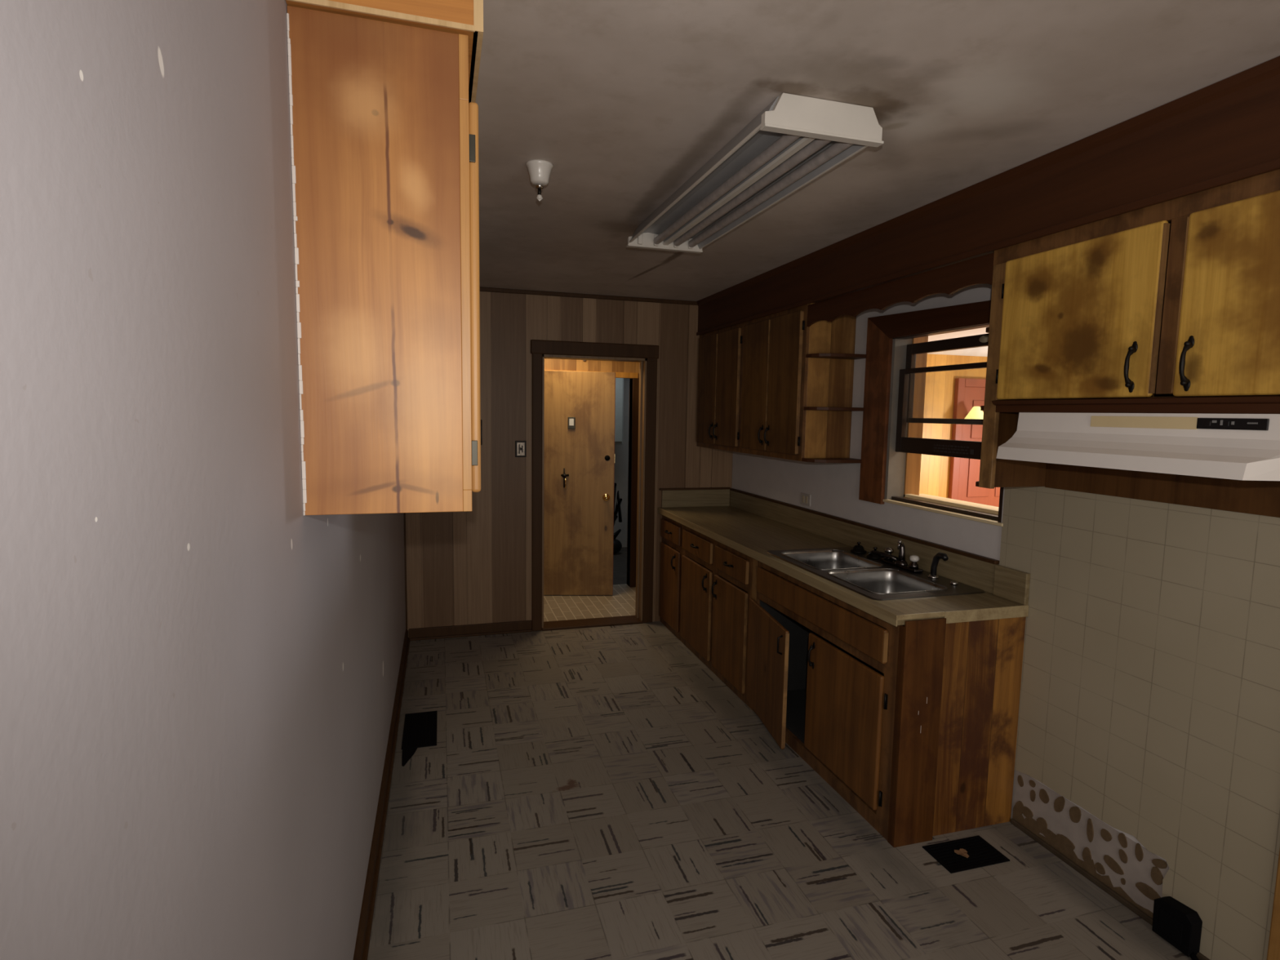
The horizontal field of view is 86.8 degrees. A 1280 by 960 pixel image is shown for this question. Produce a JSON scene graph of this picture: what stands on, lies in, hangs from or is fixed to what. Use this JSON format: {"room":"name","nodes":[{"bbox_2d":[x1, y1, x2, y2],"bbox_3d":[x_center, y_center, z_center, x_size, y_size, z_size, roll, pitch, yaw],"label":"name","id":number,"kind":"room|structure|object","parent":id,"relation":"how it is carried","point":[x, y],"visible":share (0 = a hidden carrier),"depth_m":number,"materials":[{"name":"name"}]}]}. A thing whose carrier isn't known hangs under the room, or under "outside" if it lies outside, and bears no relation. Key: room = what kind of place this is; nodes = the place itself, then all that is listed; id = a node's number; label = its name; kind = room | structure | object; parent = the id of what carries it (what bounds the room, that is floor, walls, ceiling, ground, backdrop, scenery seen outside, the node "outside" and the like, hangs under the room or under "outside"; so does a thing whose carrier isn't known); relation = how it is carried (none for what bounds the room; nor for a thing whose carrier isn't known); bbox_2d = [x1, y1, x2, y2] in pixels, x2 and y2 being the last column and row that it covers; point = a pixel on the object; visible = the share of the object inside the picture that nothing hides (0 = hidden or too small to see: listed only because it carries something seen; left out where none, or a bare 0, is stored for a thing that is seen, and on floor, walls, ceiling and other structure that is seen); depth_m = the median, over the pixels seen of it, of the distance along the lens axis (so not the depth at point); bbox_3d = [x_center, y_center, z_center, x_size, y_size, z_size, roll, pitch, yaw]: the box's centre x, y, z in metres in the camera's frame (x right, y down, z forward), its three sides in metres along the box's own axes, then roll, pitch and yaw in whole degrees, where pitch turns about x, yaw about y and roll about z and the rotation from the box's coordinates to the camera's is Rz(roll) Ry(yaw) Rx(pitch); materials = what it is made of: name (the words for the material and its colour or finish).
{"room":"damaged room","nodes":[
{"label":"damaged room","id":0,"kind":"room"},
{"bbox_2d":[0,0,405,959],"bbox_3d":[-0.722,0.250,1.375,0.100,2.505,6.981,-1,6,-16],"label":"wall","id":1,"kind":"structure","parent":0,"point":[199,670],"depth_m":0.66,"materials":[{"name":"paint"}]},
{"bbox_2d":[353,628,409,959],"bbox_3d":[-0.681,1.453,1.514,0.028,0.085,6.981,-1,6,-16],"label":"baseboard","id":2,"kind":"structure","parent":1,"relation":"attached to","point":[364,931],"depth_m":2.59,"materials":[{"name":"brown wood"}]},
{"bbox_2d":[285,0,483,103],"bbox_3d":[-0.718,-1.015,2.100,0.346,0.130,1.784,-1,6,-16],"label":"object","id":3,"kind":"structure","parent":1,"relation":"attached to","point":[465,17],"depth_m":1.28,"materials":[{"name":"orange wood"}]},
{"bbox_2d":[286,5,482,515],"bbox_3d":[-0.697,-0.478,2.091,0.368,0.932,1.621,-1,6,-16],"label":"upper cabinet","id":4,"kind":"object","parent":1,"relation":"attached to","point":[384,126],"visible":1,"depth_m":1.31,"materials":[{"name":"orange wood"}]},
{"bbox_2d":[405,291,733,637],"bbox_3d":[-0.454,-0.123,5.151,2.748,2.505,0.150,-1,6,-16],"label":"wall","id":5,"kind":"structure","parent":0,"point":[473,566],"depth_m":4.95,"materials":[{"name":"brown wood"}]},
{"bbox_2d":[403,512,407,628],"bbox_3d":[-1.648,-0.127,4.714,0.012,2.390,0.012,-1,6,-16],"label":"trim","id":6,"kind":"structure","parent":5,"relation":"attached to","point":[404,513],"depth_m":4.79,"materials":[{"name":"brown wood"}]},
{"bbox_2d":[408,620,532,640],"bbox_3d":[-1.232,1.101,4.956,0.876,0.082,0.030,-1,6,-16],"label":"baseboard","id":7,"kind":"structure","parent":5,"relation":"attached to","point":[489,628],"depth_m":4.95,"materials":[{"name":"brown wood"}]},
{"bbox_2d":[515,440,526,457],"bbox_3d":[-0.868,-0.225,4.926,0.080,0.120,0.026,-1,6,-16],"label":"light switch","id":8,"kind":"object","parent":5,"relation":"attached to","point":[520,446],"visible":1,"depth_m":4.93,"materials":[{"name":"white plastic"}]},
{"bbox_2d":[480,287,697,305],"bbox_3d":[-0.589,-1.345,4.895,2.175,0.028,0.018,-1,6,-16],"label":"trim","id":9,"kind":"structure","parent":5,"relation":"attached to","point":[482,289],"depth_m":4.94,"materials":[{"name":"brown wood"}]},
{"bbox_2d":[530,339,658,631],"bbox_3d":[-0.360,0.050,5.181,0.971,2.158,0.180,-1,6,-16],"label":"door frame","id":10,"kind":"structure","parent":5,"relation":"in","point":[647,356],"depth_m":5.12,"materials":[{"name":"brown wood"}]},
{"bbox_2d":[543,547,635,622],"bbox_3d":[-0.637,0.957,7.158,3.100,0.050,3.569,-1,6,-16],"label":"floor","id":11,"kind":"structure","parent":0,"point":[622,602],"depth_m":5.86,"materials":[{"name":"tile"}]},
{"bbox_2d":[613,482,622,553],"bbox_3d":[-0.314,0.445,7.865,0.246,0.839,0.180,-1,6,-16],"label":"pile","id":12,"kind":"object","parent":11,"relation":"on","point":[617,545],"visible":0.41,"depth_m":7.83,"materials":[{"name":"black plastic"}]},
{"bbox_2d":[613,377,629,547],"bbox_3d":[-0.142,-0.238,8.386,0.530,2.100,0.465,-1,6,-16],"label":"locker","id":13,"kind":"object","parent":11,"relation":"on","point":[621,451],"visible":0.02,"depth_m":8.15,"materials":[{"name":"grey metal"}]},
{"bbox_2d":[544,358,639,586],"bbox_3d":[-0.675,-0.186,6.173,2.500,2.420,0.100,-1,6,-16],"label":"wall","id":14,"kind":"structure","parent":0,"point":[549,364],"depth_m":6.13,"materials":[{"name":"brown wood"}]},
{"bbox_2d":[543,369,639,595],"bbox_3d":[-0.568,0.033,6.056,1.215,2.011,0.427,-1,6,-16],"label":"door","id":15,"kind":"structure","parent":14,"relation":"in","point":[580,406],"depth_m":5.99,"materials":[{"name":"brown wood"}]},
{"bbox_2d":[367,621,1191,959],"bbox_3d":[0.527,1.505,1.875,2.748,0.050,6.981,-1,6,-16],"label":"floor","id":16,"kind":"structure","parent":0,"point":[602,793],"depth_m":2.60,"materials":[{"name":"tile"}]},
{"bbox_2d":[401,747,417,766],"bbox_3d":[-1.098,1.317,3.217,0.070,0.002,0.165,-1,6,-16],"label":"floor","id":17,"kind":"structure","parent":16,"relation":"on","point":[407,753],"depth_m":3.24,"materials":[{"name":"black metal"}]},
{"bbox_2d":[401,711,437,749],"bbox_3d":[-1.136,1.288,3.497,0.165,0.005,0.395,-1,6,-16],"label":"floor vent","id":18,"kind":"object","parent":16,"relation":"in","point":[420,730],"visible":1,"depth_m":3.48,"materials":[{"name":"black metal"}]},
{"bbox_2d":[658,515,683,640],"bbox_3d":[0.485,0.710,5.184,0.627,0.873,0.480,-1,6,-16],"label":"base cabinet","id":19,"kind":"object","parent":16,"relation":"on","point":[671,531],"visible":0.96,"depth_m":5.05,"materials":[{"name":"red wood"}]},
{"bbox_2d":[680,524,753,706],"bbox_3d":[0.713,0.791,4.410,0.627,0.873,1.136,-1,6,-16],"label":"base cabinet","id":20,"kind":"object","parent":16,"relation":"on","point":[717,578],"visible":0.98,"depth_m":4.21,"materials":[{"name":"red wood"}]},
{"bbox_2d":[746,558,1026,847],"bbox_3d":[1.019,0.903,3.241,0.703,0.893,1.303,-1,6,-16],"label":"base cabinet","id":21,"kind":"object","parent":16,"relation":"on","point":[913,724],"visible":0.98,"depth_m":2.71,"materials":[{"name":"red wood"}]},
{"bbox_2d":[657,487,1030,626],"bbox_3d":[0.846,0.304,3.978,0.624,0.196,2.904,-1,6,-16],"label":"countertop","id":22,"kind":"structure","parent":21,"relation":"on","point":[753,525],"depth_m":3.58,"materials":[{"name":"laminate"}]},
{"bbox_2d":[765,546,985,628],"bbox_3d":[1.071,0.505,3.263,0.557,0.186,0.985,-1,6,-16],"label":"sink","id":23,"kind":"object","parent":22,"relation":"in","point":[873,579],"visible":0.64,"depth_m":3.22,"materials":[{"name":"metal"}]},
{"bbox_2d":[849,542,866,553],"bbox_3d":[1.178,0.361,3.643,0.086,0.055,0.086,-1,6,-16],"label":"strainer","id":24,"kind":"object","parent":23,"relation":"on","point":[857,548],"visible":1,"depth_m":3.62,"materials":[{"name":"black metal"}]},
{"bbox_2d":[866,546,883,559],"bbox_3d":[1.219,0.376,3.505,0.086,0.055,0.086,-1,6,-16],"label":"strainer","id":25,"kind":"object","parent":23,"relation":"on","point":[873,556],"visible":0.71,"depth_m":3.48,"materials":[{"name":"black metal"}]},
{"bbox_2d":[868,539,923,572],"bbox_3d":[1.252,0.361,3.312,0.103,0.138,0.296,-1,6,-16],"label":"faucet","id":26,"kind":"object","parent":23,"relation":"on","point":[900,562],"visible":1,"depth_m":3.29,"materials":[{"name":"silver metal"}]},
{"bbox_2d":[927,551,948,578],"bbox_3d":[1.354,0.387,3.063,0.048,0.125,0.110,-1,6,-16],"label":"sprayer","id":27,"kind":"object","parent":23,"relation":"on","point":[937,557],"visible":1,"depth_m":3.08,"materials":[{"name":"black plastic"}]},
{"bbox_2d":[922,835,1009,873],"bbox_3d":[1.237,1.420,2.570,0.267,0.005,0.155,-1,6,-16],"label":"floor vent","id":28,"kind":"object","parent":16,"relation":"in","point":[980,852],"visible":1,"depth_m":2.56,"materials":[{"name":"black metal"}]},
{"bbox_2d":[954,848,968,857],"bbox_3d":[1.222,1.414,2.560,0.051,0.006,0.048,-1,6,-16],"label":"dry leaf","id":29,"kind":"object","parent":28,"relation":"on","point":[963,852],"visible":1,"depth_m":2.56,"materials":[{"name":"brown plant"}]},
{"bbox_2d":[1151,896,1202,959],"bbox_3d":[1.695,1.381,2.114,0.051,0.156,0.142,-1,6,-16],"label":"outlet","id":30,"kind":"object","parent":16,"relation":"on","point":[1177,923],"visible":1,"depth_m":2.10,"materials":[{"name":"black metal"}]},
{"bbox_2d":[1158,908,1183,944],"bbox_3d":[1.668,1.403,2.126,0.004,0.070,0.070,-1,6,-16],"label":"socket","id":31,"kind":"object","parent":30,"relation":"attached to","point":[1171,925],"depth_m":2.12,"materials":[{"name":"black plastic"}]},
{"bbox_2d":[475,0,1279,301],"bbox_3d":[0.562,-1.040,1.644,2.748,0.050,7.031,-1,6,-16],"label":"ceiling","id":32,"kind":"structure","parent":0,"point":[626,100],"depth_m":1.81,"materials":[{"name":"paint"}]},
{"bbox_2d":[525,159,552,200],"bbox_3d":[-0.351,-1.038,2.365,0.094,0.124,0.094,-1,6,-16],"label":"holder","id":33,"kind":"object","parent":32,"relation":"attached to","point":[540,171],"visible":1,"depth_m":2.34,"materials":[{"name":"white ceramic"}]},
{"bbox_2d":[535,182,542,189],"bbox_3d":[-0.352,-1.028,2.366,0.026,0.018,0.026,-1,6,-16],"label":"socket","id":34,"kind":"object","parent":33,"relation":"attached to","point":[538,185],"depth_m":2.36,"materials":[{"name":"silver metal"}]},
{"bbox_2d":[626,93,884,253],"bbox_3d":[0.311,-1.056,2.506,0.366,0.094,1.402,-1,6,-16],"label":"fluorescent fixture","id":35,"kind":"object","parent":32,"relation":"attached to","point":[796,140],"visible":1,"depth_m":2.18,"materials":[{"name":"white metal"}]},
{"bbox_2d":[637,233,642,244],"bbox_3d":[0.001,-1.106,3.103,0.022,0.048,0.014,-1,6,-16],"label":"socket","id":36,"kind":"object","parent":35,"relation":"attached to","point":[640,237],"depth_m":3.10,"materials":[{"name":"white plastic"}]},
{"bbox_2d":[919,353,986,497],"bbox_3d":[2.924,0.059,6.682,4.512,2.550,0.100,-1,6,-16],"label":"wall","id":37,"kind":"structure","parent":0,"point":[940,388],"depth_m":6.56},
{"bbox_2d":[947,377,999,506],"bbox_3d":[3.516,0.144,6.785,0.980,2.280,0.051,-1,6,-16],"label":"door","id":38,"kind":"structure","parent":37,"relation":"in","point":[964,473],"depth_m":6.62,"materials":[{"name":"red wood"}]},
{"bbox_2d":[928,326,989,356],"bbox_3d":[3.564,-1.014,4.453,4.512,0.050,4.300,-1,6,-16],"label":"ceiling","id":39,"kind":"structure","parent":0,"point":[979,351],"depth_m":5.33,"materials":[{"name":"white paint"}]},
{"bbox_2d":[964,406,983,419],"bbox_3d":[3.207,-0.622,6.454,0.228,0.160,0.228,3,6,21],"label":"wall lamp","id":40,"kind":"object","parent":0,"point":[975,412],"visible":0.63,"depth_m":6.40,"materials":[{"name":"yellow"}]},
{"bbox_2d":[731,284,1279,959],"bbox_3d":[1.791,0.218,2.112,0.158,2.505,6.981,-1,6,-16],"label":"wall","id":41,"kind":"structure","parent":0,"point":[1148,750],"depth_m":2.27,"materials":[{"name":"beige tile"}]},
{"bbox_2d":[696,322,744,452],"bbox_3d":[0.690,-0.660,4.928,0.362,0.869,0.807,-1,6,-16],"label":"upper cabinet","id":42,"kind":"object","parent":41,"relation":"attached to","point":[720,361],"visible":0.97,"depth_m":4.80,"materials":[{"name":"orange wood"}]},
{"bbox_2d":[740,302,866,462],"bbox_3d":[0.938,-0.571,4.086,0.362,0.869,0.953,-1,6,-16],"label":"upper cabinet","id":43,"kind":"object","parent":41,"relation":"attached to","point":[797,378],"visible":0.99,"depth_m":3.82,"materials":[{"name":"orange wood"}]},
{"bbox_2d":[801,457,861,462],"bbox_3d":[1.071,-0.108,3.751,0.308,0.018,0.145,-1,6,-16],"label":"shelf","id":44,"kind":"object","parent":43,"relation":"attached to","point":[806,460],"depth_m":3.71,"materials":[{"name":"brown wood"}]},
{"bbox_2d":[804,406,864,410],"bbox_3d":[1.075,-0.391,3.722,0.308,0.018,0.145,-1,6,-16],"label":"shelf","id":45,"kind":"object","parent":43,"relation":"attached to","point":[806,408],"depth_m":3.67,"materials":[{"name":"brown wood"}]},
{"bbox_2d":[805,353,866,359],"bbox_3d":[1.080,-0.677,3.694,0.308,0.018,0.145,-1,6,-16],"label":"shelf","id":46,"kind":"object","parent":43,"relation":"attached to","point":[808,356],"depth_m":3.66,"materials":[{"name":"brown wood"}]},
{"bbox_2d":[800,492,810,506],"bbox_3d":[1.060,0.125,4.333,0.008,0.075,0.120,-1,6,-16],"label":"wall outlet","id":47,"kind":"object","parent":41,"relation":"attached to","point":[805,500],"visible":1,"depth_m":4.33,"materials":[{"name":"white plastic"}]},
{"bbox_2d":[802,495,807,503],"bbox_3d":[1.056,0.125,4.332,0.002,0.045,0.060,-1,6,-16],"label":"socket","id":48,"kind":"object","parent":47,"relation":"attached to","point":[804,497],"depth_m":4.33,"materials":[{"name":"beige paint"}]},
{"bbox_2d":[728,489,1030,604],"bbox_3d":[1.130,0.288,4.061,0.029,0.128,2.902,-1,6,-16],"label":"backsplash","id":49,"kind":"structure","parent":41,"relation":"attached to","point":[1004,582],"depth_m":3.37,"materials":[{"name":"laminate"}]},
{"bbox_2d":[858,300,1003,526],"bbox_3d":[1.537,-0.335,3.260,0.359,0.988,1.025,-1,6,-16],"label":"window","id":50,"kind":"structure","parent":41,"relation":"in","point":[893,445],"depth_m":3.48,"materials":[{"name":"brown paint"}]},
{"bbox_2d":[933,444,973,454],"bbox_3d":[1.447,-0.142,3.128,0.001,0.034,0.255,-1,6,-16],"label":"print","id":51,"kind":"object","parent":50,"relation":"attached to","point":[939,449],"depth_m":3.12},
{"bbox_2d":[696,56,1279,335],"bbox_3d":[1.571,-0.897,1.940,0.348,0.256,6.960,-1,6,-16],"label":"soffit","id":52,"kind":"structure","parent":41,"relation":"attached to","point":[1227,131],"depth_m":2.17,"materials":[{"name":"brown wood"}]},
{"bbox_2d":[1010,818,1209,959],"bbox_3d":[1.647,1.440,2.354,0.012,0.020,0.880,-1,6,-16],"label":"baseboard","id":53,"kind":"structure","parent":41,"relation":"attached to","point":[1137,911],"depth_m":2.43,"materials":[{"name":"brown wood"}]},
{"bbox_2d":[975,168,1279,517],"bbox_3d":[1.601,-0.334,1.835,0.362,0.872,1.568,-1,6,-16],"label":"upper cabinet","id":54,"kind":"object","parent":41,"relation":"attached to","point":[1173,305],"visible":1,"depth_m":1.94,"materials":[{"name":"brown wood"}]},
{"bbox_2d":[806,252,994,326],"bbox_3d":[1.106,-0.832,3.078,0.017,0.115,1.302,-1,6,-16],"label":"scalloped valance","id":55,"kind":"object","parent":54,"relation":"attached to","point":[950,279],"visible":1,"depth_m":2.89,"materials":[{"name":"brown wood"}]},
{"bbox_2d":[995,412,1279,480],"bbox_3d":[1.522,-0.112,1.949,0.418,0.156,0.817,-1,6,-16],"label":"range hood","id":56,"kind":"object","parent":54,"relation":"attached to","point":[1236,446],"visible":1,"depth_m":1.82,"materials":[{"name":"white metal"}]},
{"bbox_2d":[1204,420,1210,426],"bbox_3d":[1.449,-0.144,1.723,0.006,0.014,0.014,-1,6,-16],"label":"rocker switch","id":57,"kind":"object","parent":56,"relation":"attached to","point":[1207,423],"depth_m":1.72,"materials":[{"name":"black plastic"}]},
{"bbox_2d":[1222,421,1229,426],"bbox_3d":[1.461,-0.140,1.683,0.006,0.014,0.014,-1,6,-16],"label":"rocker switch","id":58,"kind":"object","parent":56,"relation":"attached to","point":[1224,423],"depth_m":1.68,"materials":[{"name":"black plastic"}]},
{"bbox_2d":[1266,848,1279,959],"bbox_3d":[1.981,0.503,1.329,0.100,2.100,1.062,-1,6,-16],"label":"door","id":59,"kind":"structure","parent":41,"relation":"in","point":[1273,948],"depth_m":1.89,"materials":[{"name":"orange wood"}]},
{"bbox_3d":[-0.359,-1.552,7.521,2.300,0.040,2.530,-1,6,-16],"label":"ceiling","id":60,"kind":"structure","parent":0,"visible":0},
{"bbox_2d":[614,377,623,444],"bbox_3d":[-0.397,-0.984,7.785,0.360,1.135,0.320,-1,6,-16],"label":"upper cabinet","id":61,"kind":"object","parent":60,"relation":"attached to","point":[619,414],"visible":0.26,"depth_m":7.69,"materials":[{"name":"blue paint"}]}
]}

